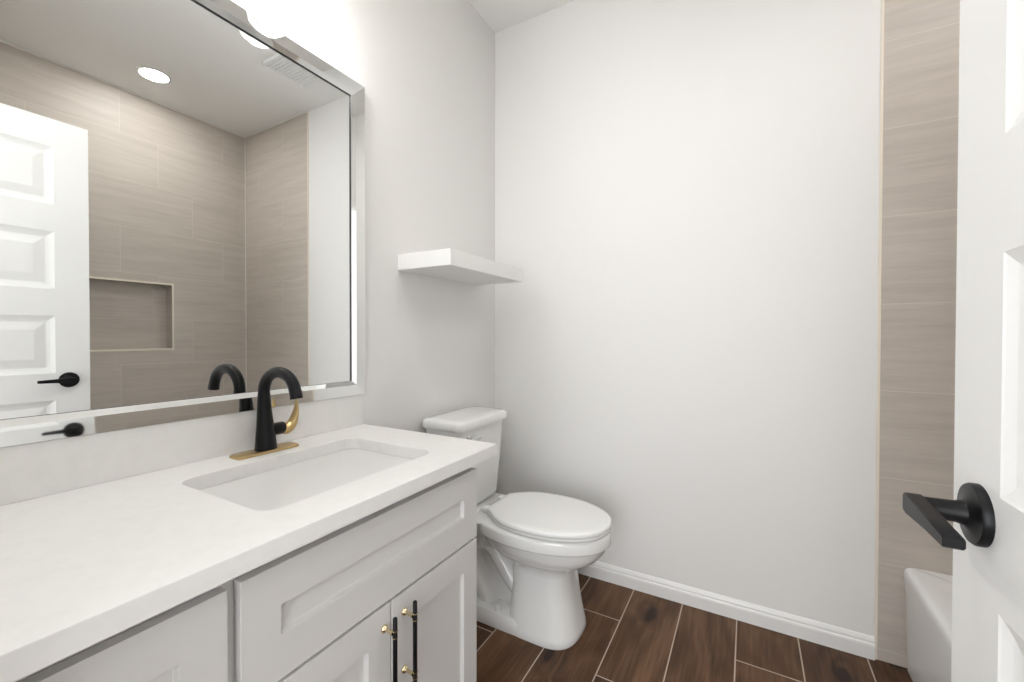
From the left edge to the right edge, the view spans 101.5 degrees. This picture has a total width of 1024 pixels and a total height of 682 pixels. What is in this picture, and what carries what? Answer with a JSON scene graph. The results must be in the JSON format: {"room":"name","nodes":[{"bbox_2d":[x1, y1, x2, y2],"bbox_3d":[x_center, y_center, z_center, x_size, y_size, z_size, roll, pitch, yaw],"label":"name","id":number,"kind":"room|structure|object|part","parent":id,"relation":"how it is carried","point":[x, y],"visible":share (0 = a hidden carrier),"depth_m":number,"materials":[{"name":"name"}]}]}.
{"room":"bathroom","nodes":[
{"label":"bathroom","id":0,"kind":"room"},
{"bbox_2d":[232,0,494,432],"bbox_3d":[-0.954,-0.248,0.827,0.120,2.740,3.300,0,1,29],"label":"wall","id":1,"kind":"structure","parent":0,"point":[425,68],"depth_m":1.72,"materials":[{"name":"white paint"}]},
{"bbox_2d":[0,394,363,505],"bbox_3d":[-0.783,0.241,0.998,0.014,0.105,1.064,0,1,29],"label":"backsplash","id":2,"kind":"structure","parent":1,"relation":"attached to","point":[28,471],"depth_m":0.92,"materials":[{"name":"white stone"}]},
{"bbox_2d":[0,0,364,447],"bbox_3d":[-0.775,-0.342,0.999,0.020,1.060,1.048,0,1,29],"label":"mirror","id":3,"kind":"object","parent":1,"relation":"attached to","point":[182,182],"visible":1,"depth_m":0.97,"materials":[{"name":"grey mirror"}]},
{"bbox_2d":[398,248,521,284],"bbox_3d":[-0.195,-0.304,1.788,0.255,0.060,0.546,0,1,29],"label":"floating shelf","id":4,"kind":"object","parent":1,"relation":"attached to","point":[449,263],"visible":1,"depth_m":1.62,"materials":[{"name":"white paint"}]},
{"bbox_2d":[468,0,573,32],"bbox_3d":[0.166,-1.661,0.249,2.620,0.100,3.420,0,1,29],"label":"ceiling","id":5,"kind":"structure","parent":0,"point":[500,15],"depth_m":2.06,"materials":[{"name":"white paint"}]},
{"bbox_2d":[495,0,880,635],"bbox_3d":[0.571,-0.258,1.929,1.693,2.740,0.120,0,1,29],"label":"wall","id":6,"kind":"structure","parent":0,"point":[687,191],"depth_m":1.74,"materials":[{"name":"white paint"}]},
{"bbox_2d":[578,561,874,660],"bbox_3d":[0.588,1.075,1.856,1.573,0.076,0.014,0,1,29],"label":"baseboard","id":7,"kind":"structure","parent":6,"relation":"attached to","point":[849,641],"depth_m":1.67,"materials":[{"name":"white paint"}]},
{"bbox_2d":[477,573,912,681],"bbox_3d":[0.162,1.179,0.280,2.620,0.100,3.420,0,1,29],"label":"floor","id":8,"kind":"structure","parent":0,"point":[629,635],"depth_m":1.49,"materials":[{"name":"brown wood"}]},
{"bbox_2d":[15,449,476,681],"bbox_3d":[-0.558,0.725,0.850,0.555,0.795,1.020,0,1,29],"label":"vanity cabinet","id":9,"kind":"object","parent":8,"relation":"on","point":[389,594],"visible":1,"depth_m":0.82,"materials":[{"name":"white paint"}]},
{"bbox_3d":[-0.514,0.459,0.456,0.020,0.188,0.370,0,1,29],"label":"drawer","id":10,"kind":"part","parent":9,"relation":"part of","materials":[{"name":"white paint"}]},
{"bbox_2d":[0,424,496,681],"bbox_3d":[-0.546,0.311,0.865,0.558,0.032,1.064,0,1,29],"label":"countertop","id":11,"kind":"structure","parent":9,"relation":"on","point":[82,567],"depth_m":0.65,"materials":[{"name":"white stone"}]},
{"bbox_2d":[229,367,302,459],"bbox_3d":[-0.597,0.179,1.079,0.174,0.226,0.169,0,1,29],"label":"faucet","id":12,"kind":"object","parent":11,"relation":"on","point":[267,430],"visible":1,"depth_m":1.09,"materials":[{"name":"black metal"}]},
{"bbox_3d":[-0.651,0.288,1.107,0.055,0.006,0.163,0,1,29],"label":"deck plate","id":13,"kind":"part","parent":12,"relation":"part of","materials":[{"name":"gold metal"}]},
{"bbox_3d":[-0.598,0.176,1.077,0.173,0.220,0.053,0,1,29],"label":"spout","id":14,"kind":"part","parent":12,"relation":"part of","materials":[{"name":"black metal"}]},
{"bbox_3d":[-0.617,0.209,1.161,0.036,0.094,0.045,0,1,29],"label":"lever","id":15,"kind":"part","parent":12,"relation":"part of","materials":[{"name":"gold metal"}]},
{"bbox_3d":[-0.341,0.787,0.767,0.020,0.462,0.302,0,1,29],"label":"door","id":16,"kind":"part","parent":9,"relation":"part of","materials":[{"name":"white paint"}]},
{"bbox_3d":[-0.261,0.454,0.905,0.020,0.190,0.626,0,1,29],"label":"false drawer","id":17,"kind":"part","parent":9,"relation":"part of","materials":[{"name":"white paint"}]},
{"bbox_3d":[-0.251,0.601,0.865,0.038,0.017,0.017,0,1,29],"label":"post","id":18,"kind":"part","parent":9,"relation":"part of","materials":[{"name":"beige metal"}]},
{"bbox_3d":[-0.240,0.665,0.860,0.009,0.196,0.009,0,1,-16],"label":"handle","id":19,"kind":"part","parent":9,"relation":"part of","materials":[{"name":"black metal"}]},
{"bbox_3d":[-0.222,0.727,0.918,0.038,0.017,0.017,0,1,29],"label":"post","id":20,"kind":"part","parent":9,"relation":"part of","materials":[{"name":"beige metal"}]},
{"bbox_3d":[-0.222,0.599,0.917,0.038,0.017,0.017,0,1,29],"label":"post","id":21,"kind":"part","parent":9,"relation":"part of","materials":[{"name":"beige metal"}]},
{"bbox_3d":[-0.211,0.663,0.911,0.009,0.196,0.009,0,1,-16],"label":"handle","id":22,"kind":"part","parent":9,"relation":"part of","materials":[{"name":"black metal"}]},
{"bbox_3d":[-0.186,0.785,1.041,0.020,0.462,0.322,0,1,29],"label":"door","id":23,"kind":"part","parent":9,"relation":"part of","materials":[{"name":"white paint"}]},
{"bbox_2d":[422,406,611,649],"bbox_3d":[0.035,0.715,1.692,0.730,0.803,0.388,0,1,29],"label":"toilet","id":24,"kind":"object","parent":8,"relation":"on","point":[532,547],"visible":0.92,"depth_m":1.58,"materials":[{"name":"white ceramic"}]},
{"bbox_3d":[-0.200,0.527,1.815,0.184,0.344,0.346,0,1,29],"label":"tank","id":25,"kind":"part","parent":24,"relation":"part of","materials":[{"name":"white ceramic"}]},
{"bbox_3d":[-0.194,0.333,1.810,0.210,0.042,0.376,0,1,29],"label":"tank lid","id":26,"kind":"part","parent":24,"relation":"part of","materials":[{"name":"white ceramic"}]},
{"bbox_3d":[-0.154,0.392,1.687,0.028,0.028,0.076,0,1,29],"label":"flush lever","id":27,"kind":"part","parent":24,"relation":"part of","materials":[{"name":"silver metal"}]},
{"bbox_3d":[0.151,0.694,1.642,0.474,0.013,0.356,0,1,29],"label":"seat","id":28,"kind":"part","parent":24,"relation":"part of","materials":[{"name":"white plastic"}]},
{"bbox_3d":[0.151,0.674,1.641,0.478,0.020,0.360,0,1,29],"label":"seat lid","id":29,"kind":"part","parent":24,"relation":"part of","materials":[{"name":"white plastic"}]},
{"bbox_2d":[904,568,952,681],"bbox_3d":[1.285,0.953,0.596,0.731,0.350,1.512,0,1,29],"label":"bathtub","id":30,"kind":"object","parent":8,"relation":"on","point":[928,593],"visible":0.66,"depth_m":1.28,"materials":[{"name":"white ceramic"}]},
{"bbox_2d":[877,0,959,667],"bbox_3d":[1.714,-0.249,1.282,0.919,2.740,0.123,0,1,29],"label":"tiled wall","id":31,"kind":"structure","parent":0,"point":[921,90],"depth_m":1.41,"materials":[{"name":"tile"}]},
{"bbox_2d":[874,0,883,659],"bbox_3d":[1.293,-0.252,1.478,0.008,2.740,0.056,0,1,29],"label":"trim","id":32,"kind":"structure","parent":31,"relation":"attached to","point":[882,1],"depth_m":1.46,"materials":[{"name":"white paint"}]},
{"bbox_3d":[-0.393,-0.240,0.097,1.575,2.740,0.110,0,1,29],"label":"wall","id":33,"kind":"structure","parent":0,"visible":0},
{"bbox_2d":[903,0,1023,681],"bbox_3d":[0.373,0.100,0.183,0.155,2.037,0.728,0,1,29],"label":"door","id":34,"kind":"structure","parent":33,"relation":"in","point":[986,511],"depth_m":0.43,"materials":[{"name":"white paint"}]},
{"bbox_3d":[0.434,0.186,0.434,0.016,0.023,0.114,0,1,29],"label":"lever","id":35,"kind":"part","parent":34,"relation":"part of","materials":[{"name":"black metal"}]},
{"bbox_3d":[0.476,0.186,0.464,0.060,0.065,0.065,0,1,29],"label":"handle","id":36,"kind":"part","parent":34,"relation":"part of","materials":[{"name":"black metal"}]}
]}

